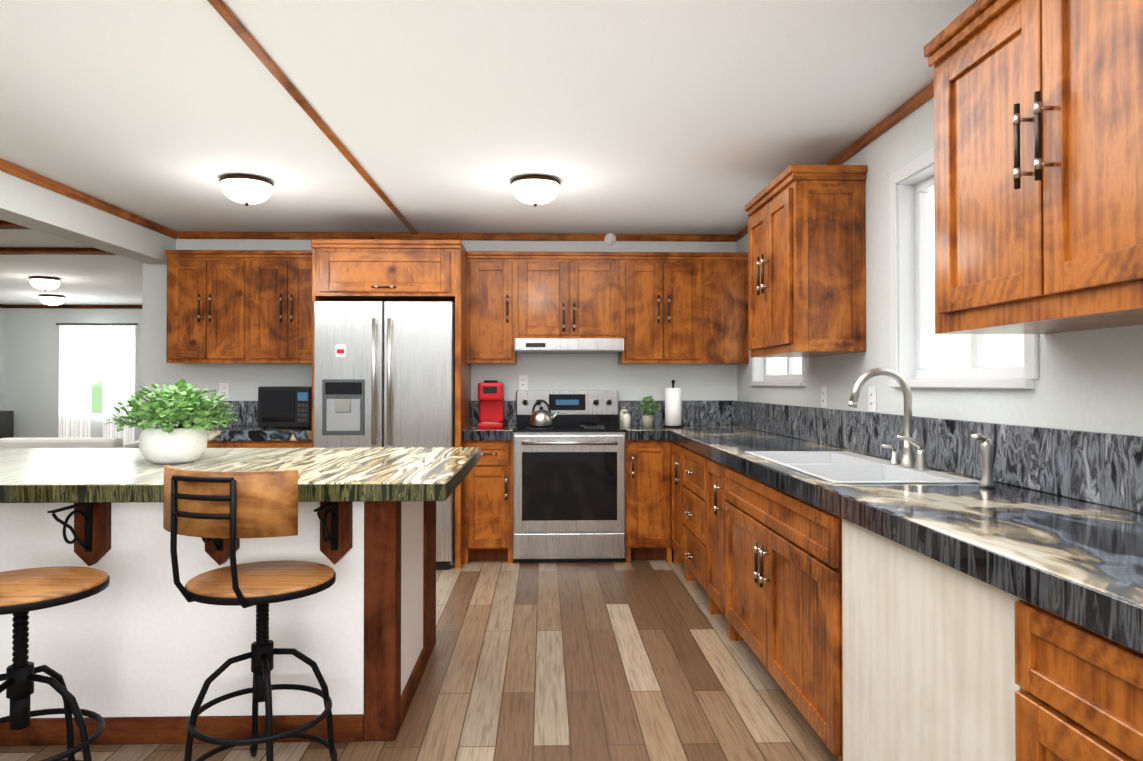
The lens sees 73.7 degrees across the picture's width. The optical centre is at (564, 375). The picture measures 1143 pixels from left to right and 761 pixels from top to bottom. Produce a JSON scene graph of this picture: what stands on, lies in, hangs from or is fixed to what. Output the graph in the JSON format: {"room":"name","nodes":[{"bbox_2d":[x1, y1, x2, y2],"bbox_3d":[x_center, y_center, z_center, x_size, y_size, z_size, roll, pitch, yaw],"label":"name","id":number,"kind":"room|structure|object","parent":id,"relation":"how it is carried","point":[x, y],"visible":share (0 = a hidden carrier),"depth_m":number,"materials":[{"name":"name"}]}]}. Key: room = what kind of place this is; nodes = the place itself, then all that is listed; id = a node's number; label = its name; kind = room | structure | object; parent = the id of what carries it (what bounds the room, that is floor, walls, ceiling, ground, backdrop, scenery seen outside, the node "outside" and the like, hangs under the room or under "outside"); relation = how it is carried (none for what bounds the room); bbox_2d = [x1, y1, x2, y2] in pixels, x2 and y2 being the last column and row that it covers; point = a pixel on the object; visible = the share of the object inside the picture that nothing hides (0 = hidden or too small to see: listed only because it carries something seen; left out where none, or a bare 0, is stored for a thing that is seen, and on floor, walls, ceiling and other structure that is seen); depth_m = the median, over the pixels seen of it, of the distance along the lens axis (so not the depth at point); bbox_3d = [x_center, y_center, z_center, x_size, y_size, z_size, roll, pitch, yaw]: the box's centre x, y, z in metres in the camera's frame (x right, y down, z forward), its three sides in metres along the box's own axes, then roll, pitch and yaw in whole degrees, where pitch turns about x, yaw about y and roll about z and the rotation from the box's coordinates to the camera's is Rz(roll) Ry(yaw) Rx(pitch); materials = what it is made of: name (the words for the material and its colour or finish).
{"room":"kitchen","nodes":[
{"label":"kitchen","id":0,"kind":"room"},
{"bbox_2d":[0,308,3,410],"bbox_3d":[-8.110,0.093,4.621,0.150,2.400,13.100,0,-1,-2],"label":"wall","id":1,"kind":"structure","parent":0,"point":[1,359],"depth_m":11.13,"materials":[{"name":"paint"}]},
{"bbox_2d":[4,308,141,440],"bbox_3d":[-3.511,0.168,11.373,9.710,2.400,0.150,0,-1,-2],"label":"wall","id":2,"kind":"structure","parent":0,"point":[31,368],"depth_m":11.19,"materials":[{"name":"paint"}]},
{"bbox_2d":[5,305,141,308],"bbox_3d":[-5.777,-1.005,11.238,4.808,0.053,0.018,0,-1,-2],"label":"crown molding","id":3,"kind":"structure","parent":2,"relation":"attached to","point":[82,306],"depth_m":11.20,"materials":[{"name":"brown wood"}]},
{"bbox_2d":[91,331,102,416],"bbox_3d":[-6.830,-0.018,11.280,0.770,1.270,0.040,0,-1,-2],"label":"window","id":4,"kind":"structure","parent":2,"relation":"in","point":[96,414],"depth_m":11.26,"materials":[{"name":"white"}]},
{"bbox_2d":[56,323,137,441],"bbox_3d":[-6.826,0.154,11.138,1.170,1.821,0.060,0,-1,-2],"label":"curtain","id":5,"kind":"object","parent":2,"relation":"hanging from","point":[75,373],"visible":0.81,"depth_m":11.14,"materials":[{"name":"fabric"}]},
{"bbox_2d":[0,171,175,264],"bbox_3d":[-2.963,-1.011,2.021,0.200,0.250,7.600,0,-1,-2],"label":"header beam","id":6,"kind":"structure","parent":0,"point":[27,204],"depth_m":4.62,"materials":[{"name":"paint"}]},
{"bbox_2d":[0,159,176,238],"bbox_3d":[-3.037,-1.075,4.761,0.236,0.058,13.080,0,-1,-2],"label":"crown molding","id":7,"kind":"structure","parent":6,"relation":"attached to","point":[34,178],"depth_m":4.59,"materials":[{"name":"brown wood"}]},
{"bbox_2d":[0,548,837,760],"bbox_3d":[-3.334,1.345,4.811,9.710,0.100,13.250,0,-1,-2],"label":"floor","id":8,"kind":"structure","parent":0,"point":[639,660],"depth_m":3.14,"materials":[{"name":"brown wood"}]},
{"bbox_2d":[0,411,13,437],"bbox_3d":[-7.954,0.928,10.489,0.380,0.860,0.560,0,-1,-2],"label":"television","id":9,"kind":"object","parent":8,"relation":"on","point":[6,424],"visible":0.53,"depth_m":10.63,"materials":[{"name":"black plastic"}]},
{"bbox_2d":[0,566,109,760],"bbox_3d":[-1.526,0.753,2.141,0.579,1.024,0.579,0,-1,-2],"label":"bar stool","id":10,"kind":"object","parent":8,"relation":"on","point":[23,592],"visible":1,"depth_m":2.13,"materials":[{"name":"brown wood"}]},
{"bbox_2d":[0,437,138,447],"bbox_3d":[-5.596,1.019,8.756,1.300,0.640,0.850,0,-1,-2],"label":"sofa","id":11,"kind":"object","parent":8,"relation":"on","point":[84,442],"visible":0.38,"depth_m":8.34,"materials":[{"name":"white fabric"}]},
{"bbox_2d":[0,501,435,745],"bbox_3d":[-1.649,0.840,3.010,2.106,0.870,1.237,0,-1,-2],"label":"kitchen island","id":12,"kind":"object","parent":8,"relation":"on","point":[139,649],"visible":0.79,"depth_m":2.65,"materials":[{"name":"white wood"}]},
{"bbox_2d":[0,447,480,502],"bbox_3d":[-1.566,0.375,3.037,2.349,0.060,1.334,0,-1,-2],"label":"island countertop","id":13,"kind":"structure","parent":12,"relation":"on","point":[76,475],"depth_m":2.73,"materials":[{"name":"beige stone"}]},
{"bbox_2d":[106,379,236,463],"bbox_3d":[-1.541,0.180,3.006,0.466,0.329,0.462,0,-1,-2],"label":"potted plant","id":14,"kind":"object","parent":13,"relation":"on","point":[182,442],"visible":1,"depth_m":2.92,"materials":[{"name":"green plant"}]},
{"bbox_2d":[207,441,231,447],"bbox_3d":[-2.572,0.877,5.481,0.580,0.850,0.660,0,-1,-2],"label":"base cabinet","id":15,"kind":"object","parent":8,"relation":"on","point":[219,444],"visible":0.02,"depth_m":5.20,"materials":[{"name":"brown wood"}]},
{"bbox_2d":[206,426,311,440],"bbox_3d":[-2.286,0.418,5.508,1.163,0.070,0.630,0,-1,-2],"label":"countertop","id":16,"kind":"structure","parent":15,"relation":"on","point":[241,433],"depth_m":5.20,"materials":[{"name":"black stone"}]},
{"bbox_2d":[258,386,311,428],"bbox_3d":[-1.984,0.233,5.579,0.370,0.300,0.394,0,-1,-2],"label":"microwave","id":17,"kind":"object","parent":16,"relation":"on","point":[284,406],"visible":0.9,"depth_m":5.38,"materials":[{"name":"black plastic"}]},
{"bbox_2d":[163,465,337,760],"bbox_3d":[-0.923,0.767,2.324,0.534,1.000,0.536,0,-1,-2],"label":"bar stool","id":18,"kind":"object","parent":8,"relation":"on","point":[232,506],"visible":1,"depth_m":2.14,"materials":[{"name":"brown wood"}]},
{"bbox_2d":[232,441,311,447],"bbox_3d":[-1.994,0.877,5.496,0.575,0.850,0.660,0,-1,-2],"label":"base cabinet","id":19,"kind":"object","parent":8,"relation":"on","point":[271,444],"visible":0.06,"depth_m":5.21,"materials":[{"name":"brown wood"}]},
{"bbox_2d":[313,301,454,569],"bbox_3d":[-1.214,0.406,5.403,0.915,1.790,0.823,0,-1,-2],"label":"refrigerator","id":20,"kind":"object","parent":8,"relation":"on","point":[384,374],"visible":0.67,"depth_m":5.06,"materials":[{"name":"grey metal"}]},
{"bbox_2d":[311,239,470,568],"bbox_3d":[-1.203,0.200,5.455,0.995,2.205,0.800,0,-1,-2],"label":"surround","id":21,"kind":"object","parent":8,"relation":"on","point":[382,270],"visible":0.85,"depth_m":5.12,"materials":[{"name":"brown wood"}]},
{"bbox_2d":[463,441,513,563],"bbox_3d":[-0.534,0.878,5.536,0.343,0.850,0.660,0,-1,-2],"label":"base cabinet","id":22,"kind":"object","parent":8,"relation":"on","point":[488,507],"visible":0.9,"depth_m":5.25,"materials":[{"name":"brown wood"}]},
{"bbox_2d":[463,425,515,440],"bbox_3d":[-0.534,0.418,5.553,0.343,0.070,0.635,0,-1,-2],"label":"countertop","id":23,"kind":"structure","parent":22,"relation":"on","point":[476,433],"depth_m":5.24,"materials":[{"name":"grey stone"}]},
{"bbox_2d":[478,380,504,427],"bbox_3d":[-0.540,0.212,5.653,0.180,0.345,0.283,0,-1,-2],"label":"coffee maker","id":24,"kind":"object","parent":23,"relation":"on","point":[491,402],"visible":1,"depth_m":5.55,"materials":[{"name":"red plastic"}]},
{"bbox_2d":[513,390,625,561],"bbox_3d":[0.029,0.708,5.520,0.776,1.190,0.669,0,-1,-2],"label":"range","id":25,"kind":"object","parent":8,"relation":"on","point":[569,485],"visible":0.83,"depth_m":5.25,"materials":[{"name":"silver metal"}]},
{"bbox_2d":[530,400,558,427],"bbox_3d":[-0.145,0.275,5.503,0.212,0.198,0.170,0,-1,-2],"label":"kettle","id":26,"kind":"object","parent":25,"relation":"on","point":[541,417],"visible":1,"depth_m":5.45,"materials":[{"name":"silver metal"}]},
{"bbox_2d":[624,439,671,562],"bbox_3d":[0.579,0.878,5.566,0.320,0.850,0.660,0,-1,-2],"label":"base cabinet","id":27,"kind":"object","parent":8,"relation":"on","point":[647,499],"visible":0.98,"depth_m":5.29,"materials":[{"name":"brown wood"}]},
{"bbox_2d":[671,442,685,578],"bbox_3d":[1.034,0.873,5.078,0.660,0.850,0.460,0,-1,-2],"label":"base cabinet","id":28,"kind":"object","parent":8,"relation":"on","point":[677,486],"visible":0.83,"depth_m":5.09,"materials":[{"name":"brown wood"}]},
{"bbox_2d":[683,448,709,611],"bbox_3d":[1.049,0.867,4.498,0.660,0.850,0.700,0,-1,-2],"label":"base cabinet","id":29,"kind":"object","parent":8,"relation":"on","point":[694,521],"visible":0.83,"depth_m":4.46,"materials":[{"name":"brown wood"}]},
{"bbox_2d":[706,458,727,636],"bbox_3d":[1.064,0.860,3.938,0.660,0.850,0.420,0,-1,-2],"label":"base cabinet","id":30,"kind":"object","parent":8,"relation":"on","point":[716,500],"visible":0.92,"depth_m":3.94,"materials":[{"name":"brown wood"}]},
{"bbox_2d":[725,491,824,655],"bbox_3d":[1.100,0.929,3.339,0.620,0.700,0.779,0,-1,-2],"label":"base cabinet","id":31,"kind":"object","parent":8,"relation":"on","point":[742,508],"depth_m":3.36,"materials":[{"name":"brown wood"}]},
{"bbox_2d":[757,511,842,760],"bbox_3d":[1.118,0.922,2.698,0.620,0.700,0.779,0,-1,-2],"label":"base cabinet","id":32,"kind":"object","parent":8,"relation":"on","point":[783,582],"depth_m":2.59,"materials":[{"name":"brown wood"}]},
{"bbox_2d":[842,518,1020,760],"bbox_3d":[1.150,0.838,1.877,0.600,0.850,0.859,0,-1,-2],"label":"panel","id":33,"kind":"object","parent":8,"relation":"on","point":[928,650],"visible":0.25,"depth_m":1.82,"materials":[{"name":"beige wood"}]},
{"bbox_2d":[1015,599,1142,760],"bbox_3d":[1.151,0.825,0.720,0.660,0.850,1.450,0,-1,-2],"label":"base cabinet","id":34,"kind":"object","parent":8,"relation":"on","point":[1079,696],"visible":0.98,"depth_m":1.28,"materials":[{"name":"brown wood"}]},
{"bbox_2d":[618,425,1142,653],"bbox_3d":[0.964,0.386,2.653,0.930,0.070,6.515,0,-1,-2],"label":"countertop","id":35,"kind":"structure","parent":34,"relation":"on","point":[1078,562],"depth_m":1.75,"materials":[{"name":"black stone"}]},
{"bbox_2d":[620,409,630,426],"bbox_3d":[0.464,0.324,5.690,0.063,0.119,0.063,0,-1,-14],"label":"glass jar","id":36,"kind":"object","parent":35,"relation":"on","point":[625,418],"depth_m":5.67,"materials":[{"name":"beige"}]},
{"bbox_2d":[634,396,658,426],"bbox_3d":[0.612,0.268,5.672,0.194,0.232,0.216,0,-1,-2],"label":"plant","id":37,"kind":"object","parent":35,"relation":"on","point":[647,420],"visible":1,"depth_m":5.63,"materials":[{"name":"green plant"}]},
{"bbox_2d":[663,380,682,427],"bbox_3d":[0.801,0.209,5.611,0.150,0.349,0.150,0,-1,-2],"label":"paper towel holder","id":38,"kind":"object","parent":35,"relation":"on","point":[672,407],"visible":1,"depth_m":5.56,"materials":[{"name":"white paper"}]},
{"bbox_2d":[744,451,979,483],"bbox_3d":[1.092,0.439,3.000,0.484,0.180,1.094,0,-1,-2],"label":"sink","id":39,"kind":"object","parent":35,"relation":"in","point":[841,467],"visible":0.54,"depth_m":2.99,"materials":[{"name":"white ceramic"}]},
{"bbox_2d":[847,368,994,487],"bbox_3d":[1.201,0.160,2.670,0.260,0.380,0.661,0,-1,-2],"label":"faucet","id":40,"kind":"object","parent":35,"relation":"on","point":[986,445],"visible":1,"depth_m":2.86,"materials":[{"name":"silver metal"}]},
{"bbox_2d":[142,232,736,426],"bbox_3d":[-0.938,0.107,5.940,4.560,2.400,0.150,0,-1,-2],"label":"wall","id":41,"kind":"structure","parent":0,"point":[693,382],"depth_m":5.88,"materials":[{"name":"paint"}]},
{"bbox_2d":[165,250,254,363],"bbox_3d":[-2.575,-0.491,5.631,0.580,0.810,0.390,0,-1,-2],"label":"upper cabinet","id":42,"kind":"object","parent":41,"relation":"attached to","point":[207,306],"visible":0.94,"depth_m":5.48,"materials":[{"name":"brown wood"}]},
{"bbox_2d":[219,383,228,397],"bbox_3d":[-2.596,0.116,5.814,0.072,0.116,0.008,0,-1,-2],"label":"electrical outlet","id":43,"kind":"object","parent":41,"relation":"attached to","point":[223,388],"visible":1,"depth_m":5.81,"materials":[{"name":"white plastic"}]},
{"bbox_2d":[190,401,257,425],"bbox_3d":[-2.294,0.291,5.814,1.163,0.190,0.022,0,-1,-2],"label":"backsplash","id":44,"kind":"structure","parent":41,"relation":"attached to","point":[247,411],"depth_m":5.80,"materials":[{"name":"grey stone"}]},
{"bbox_2d":[247,250,311,363],"bbox_3d":[-1.997,-0.491,5.646,0.578,0.810,0.390,0,-1,-2],"label":"upper cabinet","id":45,"kind":"object","parent":41,"relation":"attached to","point":[279,306],"visible":0.81,"depth_m":5.50,"materials":[{"name":"brown wood"}]},
{"bbox_2d":[178,232,736,241],"bbox_3d":[-0.802,-1.065,5.872,4.289,0.053,0.016,0,-1,-2],"label":"crown molding","id":46,"kind":"structure","parent":41,"relation":"attached to","point":[467,236],"depth_m":5.86,"materials":[{"name":"brown wood"}]},
{"bbox_2d":[467,251,516,363],"bbox_3d":[-0.536,-0.490,5.686,0.350,0.810,0.390,0,-1,-2],"label":"upper cabinet","id":47,"kind":"object","parent":41,"relation":"attached to","point":[490,307],"visible":0.92,"depth_m":5.54,"materials":[{"name":"brown wood"}]},
{"bbox_2d":[519,375,527,389],"bbox_3d":[-0.316,0.057,5.876,0.072,0.116,0.008,0,-1,-2],"label":"electrical outlet","id":48,"kind":"object","parent":41,"relation":"attached to","point":[523,382],"visible":1,"depth_m":5.87,"materials":[{"name":"white plastic"}]},
{"bbox_2d":[515,251,621,337],"bbox_3d":[0.029,-0.578,5.702,0.780,0.635,0.390,0,-1,-2],"label":"upper cabinet","id":49,"kind":"object","parent":41,"relation":"attached to","point":[568,294],"visible":1,"depth_m":5.55,"materials":[{"name":"brown wood"}]},
{"bbox_2d":[515,338,623,353],"bbox_3d":[0.030,-0.213,5.656,0.780,0.094,0.473,0,-1,-2],"label":"range hood","id":50,"kind":"object","parent":49,"relation":"attached to","point":[569,345],"visible":1,"depth_m":5.42,"materials":[{"name":"silver metal"}]},
{"bbox_2d":[471,401,733,425],"bbox_3d":[0.290,0.292,5.882,2.008,0.190,0.025,0,-1,-2],"label":"backsplash","id":51,"kind":"structure","parent":41,"relation":"attached to","point":[692,412],"depth_m":5.89,"materials":[{"name":"grey stone"}]},
{"bbox_2d":[604,233,615,244],"bbox_3d":[0.354,-1.050,5.891,0.090,0.090,0.040,0,-1,-2],"label":"smoke detector","id":52,"kind":"object","parent":41,"relation":"attached to","point":[609,238],"visible":1,"depth_m":5.88,"materials":[{"name":"white plastic"}]},
{"bbox_2d":[618,252,703,363],"bbox_3d":[0.718,-0.490,5.720,0.600,0.810,0.390,0,-1,-2],"label":"upper cabinet","id":53,"kind":"object","parent":41,"relation":"attached to","point":[662,307],"visible":0.98,"depth_m":5.57,"materials":[{"name":"brown wood"}]},
{"bbox_2d":[703,252,748,363],"bbox_3d":[1.182,-0.490,5.746,0.328,0.810,0.362,0,-1,-2],"label":"upper cabinet","id":54,"kind":"object","parent":41,"relation":"attached to","point":[725,307],"visible":0.75,"depth_m":5.58,"materials":[{"name":"brown wood"}]},
{"bbox_2d":[0,0,975,304],"bbox_3d":[-3.334,-1.155,4.839,9.710,0.100,13.250,0,-1,-2],"label":"ceiling","id":55,"kind":"structure","parent":0,"point":[636,116],"depth_m":3.20,"materials":[{"name":"paint"}]},
{"bbox_2d":[0,220,29,228],"bbox_3d":[-4.306,-1.072,5.429,1.200,0.048,0.083,0,-1,-2],"label":"trim","id":56,"kind":"structure","parent":55,"relation":"attached to","point":[3,224],"depth_m":5.40,"materials":[{"name":"brown wood"}]},
{"bbox_2d":[29,276,60,291],"bbox_3d":[-5.685,-0.990,8.350,0.297,0.149,0.297,0,-1,-2],"label":"ceiling light","id":57,"kind":"object","parent":55,"relation":"attached to","point":[44,283],"visible":1,"depth_m":8.26,"materials":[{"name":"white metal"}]},
{"bbox_2d":[39,294,65,306],"bbox_3d":[-6.730,-0.971,10.023,0.297,0.149,0.297,0,-1,-2],"label":"ceiling light","id":58,"kind":"object","parent":55,"relation":"attached to","point":[51,300],"visible":1,"depth_m":9.93,"materials":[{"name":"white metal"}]},
{"bbox_2d":[0,247,114,254],"bbox_3d":[-4.335,-1.060,6.525,1.200,0.048,0.083,0,-1,-2],"label":"trim","id":59,"kind":"structure","parent":55,"relation":"attached to","point":[41,251],"depth_m":6.49,"materials":[{"name":"brown wood"}]},
{"bbox_2d":[219,174,273,205],"bbox_3d":[-1.805,-1.034,4.334,0.286,0.149,0.286,0,-1,-2],"label":"ceiling light","id":60,"kind":"object","parent":55,"relation":"attached to","point":[246,190],"visible":1,"depth_m":4.24,"materials":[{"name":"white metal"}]},
{"bbox_2d":[207,0,417,233],"bbox_3d":[-1.044,-1.128,2.064,0.040,0.012,7.580,0,-1,-2],"label":"trim","id":61,"kind":"structure","parent":55,"relation":"attached to","point":[224,11],"depth_m":3.00,"materials":[{"name":"brown wood"}]},
{"bbox_2d":[510,175,560,206],"bbox_3d":[-0.165,-1.034,4.348,0.286,0.149,0.286,0,-1,-2],"label":"ceiling light","id":62,"kind":"object","parent":55,"relation":"attached to","point":[535,190],"visible":1,"depth_m":4.25,"materials":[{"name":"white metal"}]},
{"bbox_2d":[775,189,1023,374],"bbox_3d":[1.557,-0.387,3.917,0.001,0.935,3.180,0,-1,-2],"label":"sky","id":63,"kind":"structure","parent":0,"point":[954,350],"depth_m":3.03,"materials":[{"name":"white"}]},
{"bbox_2d":[737,97,1142,435],"bbox_3d":[1.518,0.066,2.205,0.150,2.400,7.750,0,-1,-2],"label":"wall","id":64,"kind":"structure","parent":0,"point":[1091,380],"depth_m":2.97,"materials":[{"name":"paint"}]},
{"bbox_2d":[749,357,806,385],"bbox_3d":[1.410,-0.389,4.934,0.140,0.920,1.150,0,-1,-2],"label":"window","id":65,"kind":"structure","parent":64,"relation":"in","point":[760,371],"depth_m":5.14,"materials":[{"name":"white plastic"}]},
{"bbox_2d":[745,165,866,356],"bbox_3d":[1.200,-0.537,3.926,0.390,0.865,0.806,0,-1,-2],"label":"upper cabinet","id":66,"kind":"object","parent":64,"relation":"attached to","point":[806,264],"visible":1,"depth_m":3.56,"materials":[{"name":"brown wood"}]},
{"bbox_2d":[821,386,826,407],"bbox_3d":[1.387,0.117,4.077,0.008,0.116,0.072,0,-1,-2],"label":"electrical outlet","id":67,"kind":"object","parent":64,"relation":"attached to","point":[823,396],"visible":1,"depth_m":4.07,"materials":[{"name":"white plastic"}]},
{"bbox_2d":[735,81,933,240],"bbox_3d":[1.436,-1.106,2.131,0.016,0.053,7.580,0,-1,-2],"label":"crown molding","id":68,"kind":"structure","parent":64,"relation":"attached to","point":[914,103],"depth_m":3.33,"materials":[{"name":"brown wood"}]},
{"bbox_2d":[868,387,875,411],"bbox_3d":[1.403,0.110,3.477,0.008,0.116,0.072,0,-1,-2],"label":"electrical outlet","id":69,"kind":"object","parent":64,"relation":"attached to","point":[871,399],"visible":1,"depth_m":3.47,"materials":[{"name":"white plastic"}]},
{"bbox_2d":[734,401,1142,513],"bbox_3d":[1.418,0.256,2.666,0.022,0.190,6.515,0,-1,-2],"label":"backsplash","id":70,"kind":"structure","parent":64,"relation":"attached to","point":[1105,469],"depth_m":2.47,"materials":[{"name":"grey stone"}]},
{"bbox_2d":[889,148,1038,388],"bbox_3d":[1.467,-0.412,2.805,0.140,0.920,0.970,0,-1,-2],"label":"window","id":71,"kind":"structure","parent":64,"relation":"in","point":[909,264],"depth_m":3.19,"materials":[{"name":"white plastic"}]},
{"bbox_2d":[924,0,1142,333],"bbox_3d":[1.258,-0.561,1.775,0.390,0.865,1.030,0,-1,-2],"label":"upper cabinet","id":72,"kind":"object","parent":64,"relation":"attached to","point":[1038,164],"visible":1,"depth_m":1.78,"materials":[{"name":"brown wood"}]}
]}

